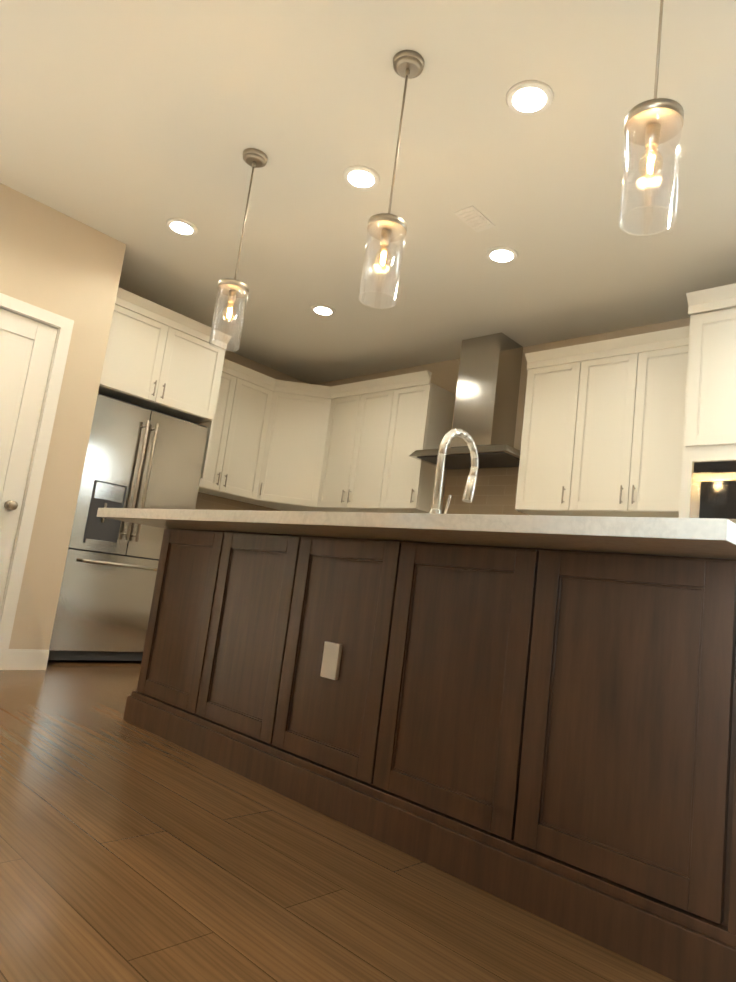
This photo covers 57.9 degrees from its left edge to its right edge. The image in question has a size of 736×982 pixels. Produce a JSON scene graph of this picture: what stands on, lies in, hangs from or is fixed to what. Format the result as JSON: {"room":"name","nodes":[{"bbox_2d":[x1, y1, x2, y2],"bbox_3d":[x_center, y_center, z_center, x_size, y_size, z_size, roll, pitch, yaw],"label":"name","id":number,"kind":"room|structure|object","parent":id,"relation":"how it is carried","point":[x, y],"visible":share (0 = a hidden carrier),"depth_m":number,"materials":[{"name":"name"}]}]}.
{"room":"kitchen","nodes":[
{"label":"kitchen","id":0,"kind":"room"},
{"bbox_2d":[0,183,125,649],"bbox_3d":[-2.197,-0.388,3.800,0.120,2.740,1.170,-1,-12,43],"label":"wall","id":1,"kind":"structure","parent":0,"point":[58,263],"depth_m":4.05,"materials":[{"name":"beige paint"}]},
{"bbox_2d":[4,649,48,669],"bbox_3d":[-0.341,0.984,2.457,11.200,0.117,5.280,-1,-12,43],"label":"baseboard","id":2,"kind":"structure","parent":1,"relation":"attached to","point":[26,659],"depth_m":3.89,"materials":[{"name":"white wood"}]},
{"bbox_2d":[0,308,57,608],"bbox_3d":[-2.236,-0.060,3.654,0.107,2.027,0.684,-1,-12,43],"label":"pantry door","id":3,"kind":"structure","parent":1,"relation":"in","point":[26,348],"depth_m":3.89,"materials":[{"name":"white wood"}]},
{"bbox_2d":[0,293,73,669],"bbox_3d":[-2.274,-0.093,3.702,0.136,2.113,0.832,-1,-12,43],"label":"door frame","id":4,"kind":"structure","parent":1,"relation":"attached to","point":[63,325],"depth_m":3.90,"materials":[{"name":"white wood"}]},
{"bbox_2d":[200,350,307,510],"bbox_3d":[-2.141,-0.145,5.390,0.180,2.740,3.890,-1,-12,43],"label":"wall","id":5,"kind":"structure","parent":0,"point":[229,355],"depth_m":6.46,"materials":[{"name":"beige paint"}]},
{"bbox_2d":[98,299,226,424],"bbox_3d":[-1.785,-0.917,5.068,0.847,0.590,0.987,-1,-12,43],"label":"upper cabinet","id":6,"kind":"object","parent":5,"relation":"attached to","point":[153,363],"depth_m":4.79,"materials":[{"name":"beige wood"}]},
{"bbox_2d":[198,371,229,494],"bbox_3d":[-1.459,-0.540,5.780,0.340,1.040,0.473,-1,-12,43],"label":"upper cabinet","id":7,"kind":"object","parent":5,"relation":"attached to","point":[206,485],"depth_m":5.70,"materials":[{"name":"beige wood"}]},
{"bbox_2d":[195,492,280,510],"bbox_3d":[-1.343,0.294,6.134,0.007,0.462,1.590,-1,-12,43],"label":"tile backsplash","id":8,"kind":"structure","parent":5,"relation":"attached to","point":[204,501],"depth_m":6.13,"materials":[{"name":"beige tile"}]},
{"bbox_2d":[214,371,269,502],"bbox_3d":[-1.193,-0.468,6.035,0.377,1.040,0.516,-1,-12,43],"label":"upper cabinet","id":9,"kind":"object","parent":5,"relation":"attached to","point":[240,449],"depth_m":5.91,"materials":[{"name":"beige wood"}]},
{"bbox_2d":[250,382,333,511],"bbox_3d":[-0.680,-0.366,6.287,0.777,1.040,0.780,-1,-12,43],"label":"upper cabinet","id":10,"kind":"object","parent":5,"relation":"attached to","point":[298,414],"depth_m":6.10,"materials":[{"name":"beige wood"}]},
{"bbox_2d":[0,660,675,981],"bbox_3d":[-0.354,1.090,2.441,11.500,0.100,5.580,-1,-12,43],"label":"floor","id":11,"kind":"structure","parent":0,"point":[130,852],"depth_m":1.55,"materials":[{"name":"brown wood"}]},
{"bbox_2d":[48,394,208,660],"bbox_3d":[-1.897,0.290,4.868,0.881,1.755,0.910,-1,-12,43],"label":"refrigerator","id":12,"kind":"object","parent":11,"relation":"on","point":[140,457],"visible":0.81,"depth_m":4.53,"materials":[{"name":"grey metal"}]},
{"bbox_2d":[123,528,735,981],"bbox_3d":[0.155,0.668,2.503,2.497,0.875,0.864,-1,-12,43],"label":"kitchen island","id":13,"kind":"object","parent":11,"relation":"on","point":[535,714],"depth_m":1.77,"materials":[{"name":"brown wood"}]},
{"bbox_2d":[97,508,735,559],"bbox_3d":[-0.063,0.141,2.281,2.520,0.040,0.620,-1,-12,43],"label":"island countertop","id":14,"kind":"structure","parent":13,"relation":"on","point":[659,536],"depth_m":1.62,"materials":[{"name":"white stone"}]},
{"bbox_2d":[430,428,476,511],"bbox_3d":[0.328,-0.015,2.409,0.099,0.402,0.249,-1,-12,43],"label":"faucet","id":15,"kind":"object","parent":14,"relation":"on","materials":[{"name":"silver metal"}]},
{"bbox_2d":[679,283,735,523],"bbox_3d":[2.205,0.209,3.477,0.945,2.570,0.685,-1,-12,43],"label":"tall cabinet","id":16,"kind":"object","parent":11,"relation":"on","point":[708,480],"visible":0.31,"depth_m":3.61,"materials":[{"name":"beige wood"}]},
{"bbox_2d":[0,0,735,383],"bbox_3d":[0.000,-1.697,2.855,11.500,0.100,5.580,-1,-12,43],"label":"ceiling","id":17,"kind":"structure","parent":0,"point":[134,126],"depth_m":3.19,"materials":[{"name":"white paint"}]},
{"bbox_2d":[166,218,197,235],"bbox_3d":[-1.135,-1.605,4.056,0.189,0.011,0.189,7,-8,-1],"label":"recessed light","id":18,"kind":"object","parent":17,"relation":"in","point":[179,226],"depth_m":4.04,"materials":[{"name":"white"}]},
{"bbox_2d":[209,148,267,350],"bbox_3d":[-0.618,-1.169,3.213,0.148,0.984,0.148,-1,-12,43],"label":"pendant light","id":19,"kind":"object","parent":17,"relation":"hanging from","point":[234,289],"visible":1,"depth_m":3.18,"materials":[{"name":"clear glass"}]},
{"bbox_2d":[311,304,335,315],"bbox_3d":[-0.338,-1.361,5.017,0.189,0.011,0.189,7,-8,-1],"label":"recessed light","id":20,"kind":"object","parent":17,"relation":"in","point":[324,310],"depth_m":5.00,"materials":[{"name":"white"}]},
{"bbox_2d":[343,165,379,189],"bbox_3d":[-0.034,-1.571,3.344,0.189,0.011,0.189,7,-8,-1],"label":"recessed light","id":21,"kind":"object","parent":17,"relation":"in","point":[357,176],"depth_m":3.33,"materials":[{"name":"white"}]},
{"bbox_2d":[359,50,423,308],"bbox_3d":[0.097,-1.182,2.514,0.148,0.984,0.148,-1,-12,43],"label":"pendant light","id":22,"kind":"object","parent":17,"relation":"hanging from","point":[385,229],"visible":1,"depth_m":2.48,"materials":[{"name":"clear glass"}]},
{"bbox_2d":[454,205,494,231],"bbox_3d":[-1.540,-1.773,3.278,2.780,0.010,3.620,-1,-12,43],"label":"ceiling vent","id":23,"kind":"object","parent":17,"relation":"in","point":[474,218],"visible":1,"depth_m":3.57,"materials":[{"name":"white metal"}]},
{"bbox_2d":[486,246,517,262],"bbox_3d":[0.786,-1.383,3.906,0.189,0.011,0.189,7,-8,-1],"label":"recessed light","id":24,"kind":"object","parent":17,"relation":"in","point":[498,254],"depth_m":3.89,"materials":[{"name":"white"}]},
{"bbox_2d":[506,80,553,114],"bbox_3d":[0.652,-1.582,2.686,0.189,0.011,0.189,7,-8,-1],"label":"recessed light","id":25,"kind":"object","parent":17,"relation":"in","point":[530,97],"depth_m":2.67,"materials":[{"name":"white"}]},
{"bbox_2d":[618,0,683,235],"bbox_3d":[0.797,-1.195,1.828,0.148,0.984,0.148,-1,-12,43],"label":"pendant light","id":26,"kind":"object","parent":17,"relation":"hanging from","point":[650,125],"visible":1,"depth_m":1.77,"materials":[{"name":"clear glass"}]},
{"bbox_2d":[314,318,689,508],"bbox_3d":[2.508,0.206,3.781,9.150,2.740,0.150,-1,-12,43],"label":"wall","id":27,"kind":"structure","parent":0,"point":[444,375],"depth_m":5.19,"materials":[{"name":"beige paint"}]},
{"bbox_2d":[310,383,397,512],"bbox_3d":[-0.016,-0.334,5.934,0.877,1.040,0.377,-1,-12,43],"label":"upper cabinet","id":28,"kind":"object","parent":27,"relation":"attached to","point":[360,437],"depth_m":5.79,"materials":[{"name":"beige wood"}]},
{"bbox_2d":[382,379,454,513],"bbox_3d":[0.393,-0.335,5.575,0.449,1.040,0.340,-1,-12,43],"label":"upper cabinet","id":29,"kind":"object","parent":27,"relation":"attached to","point":[425,409],"depth_m":5.41,"materials":[{"name":"beige wood"}]},
{"bbox_2d":[409,332,522,469],"bbox_3d":[0.861,-0.701,5.108,0.870,0.975,0.500,-1,-12,43],"label":"range hood","id":30,"kind":"object","parent":27,"relation":"attached to","point":[486,401],"visible":0.77,"depth_m":5.05,"materials":[{"name":"silver metal"}]},
{"bbox_2d":[442,467,527,514],"bbox_3d":[0.664,0.218,5.404,3.934,0.899,0.007,-1,-12,43],"label":"tile backsplash","id":31,"kind":"structure","parent":27,"relation":"attached to","point":[495,491],"depth_m":5.21,"materials":[{"name":"beige tile"}]},
{"bbox_2d":[515,359,569,515],"bbox_3d":[1.366,-0.348,4.660,0.462,1.040,0.340,-1,-12,43],"label":"upper cabinet","id":32,"kind":"object","parent":27,"relation":"attached to","point":[540,463],"depth_m":4.59,"materials":[{"name":"beige wood"}]},
{"bbox_2d":[558,339,688,517],"bbox_3d":[1.749,-0.353,4.300,0.829,1.040,0.340,-1,-12,43],"label":"upper cabinet","id":33,"kind":"object","parent":27,"relation":"attached to","point":[603,428],"depth_m":4.19,"materials":[{"name":"beige wood"}]}
]}

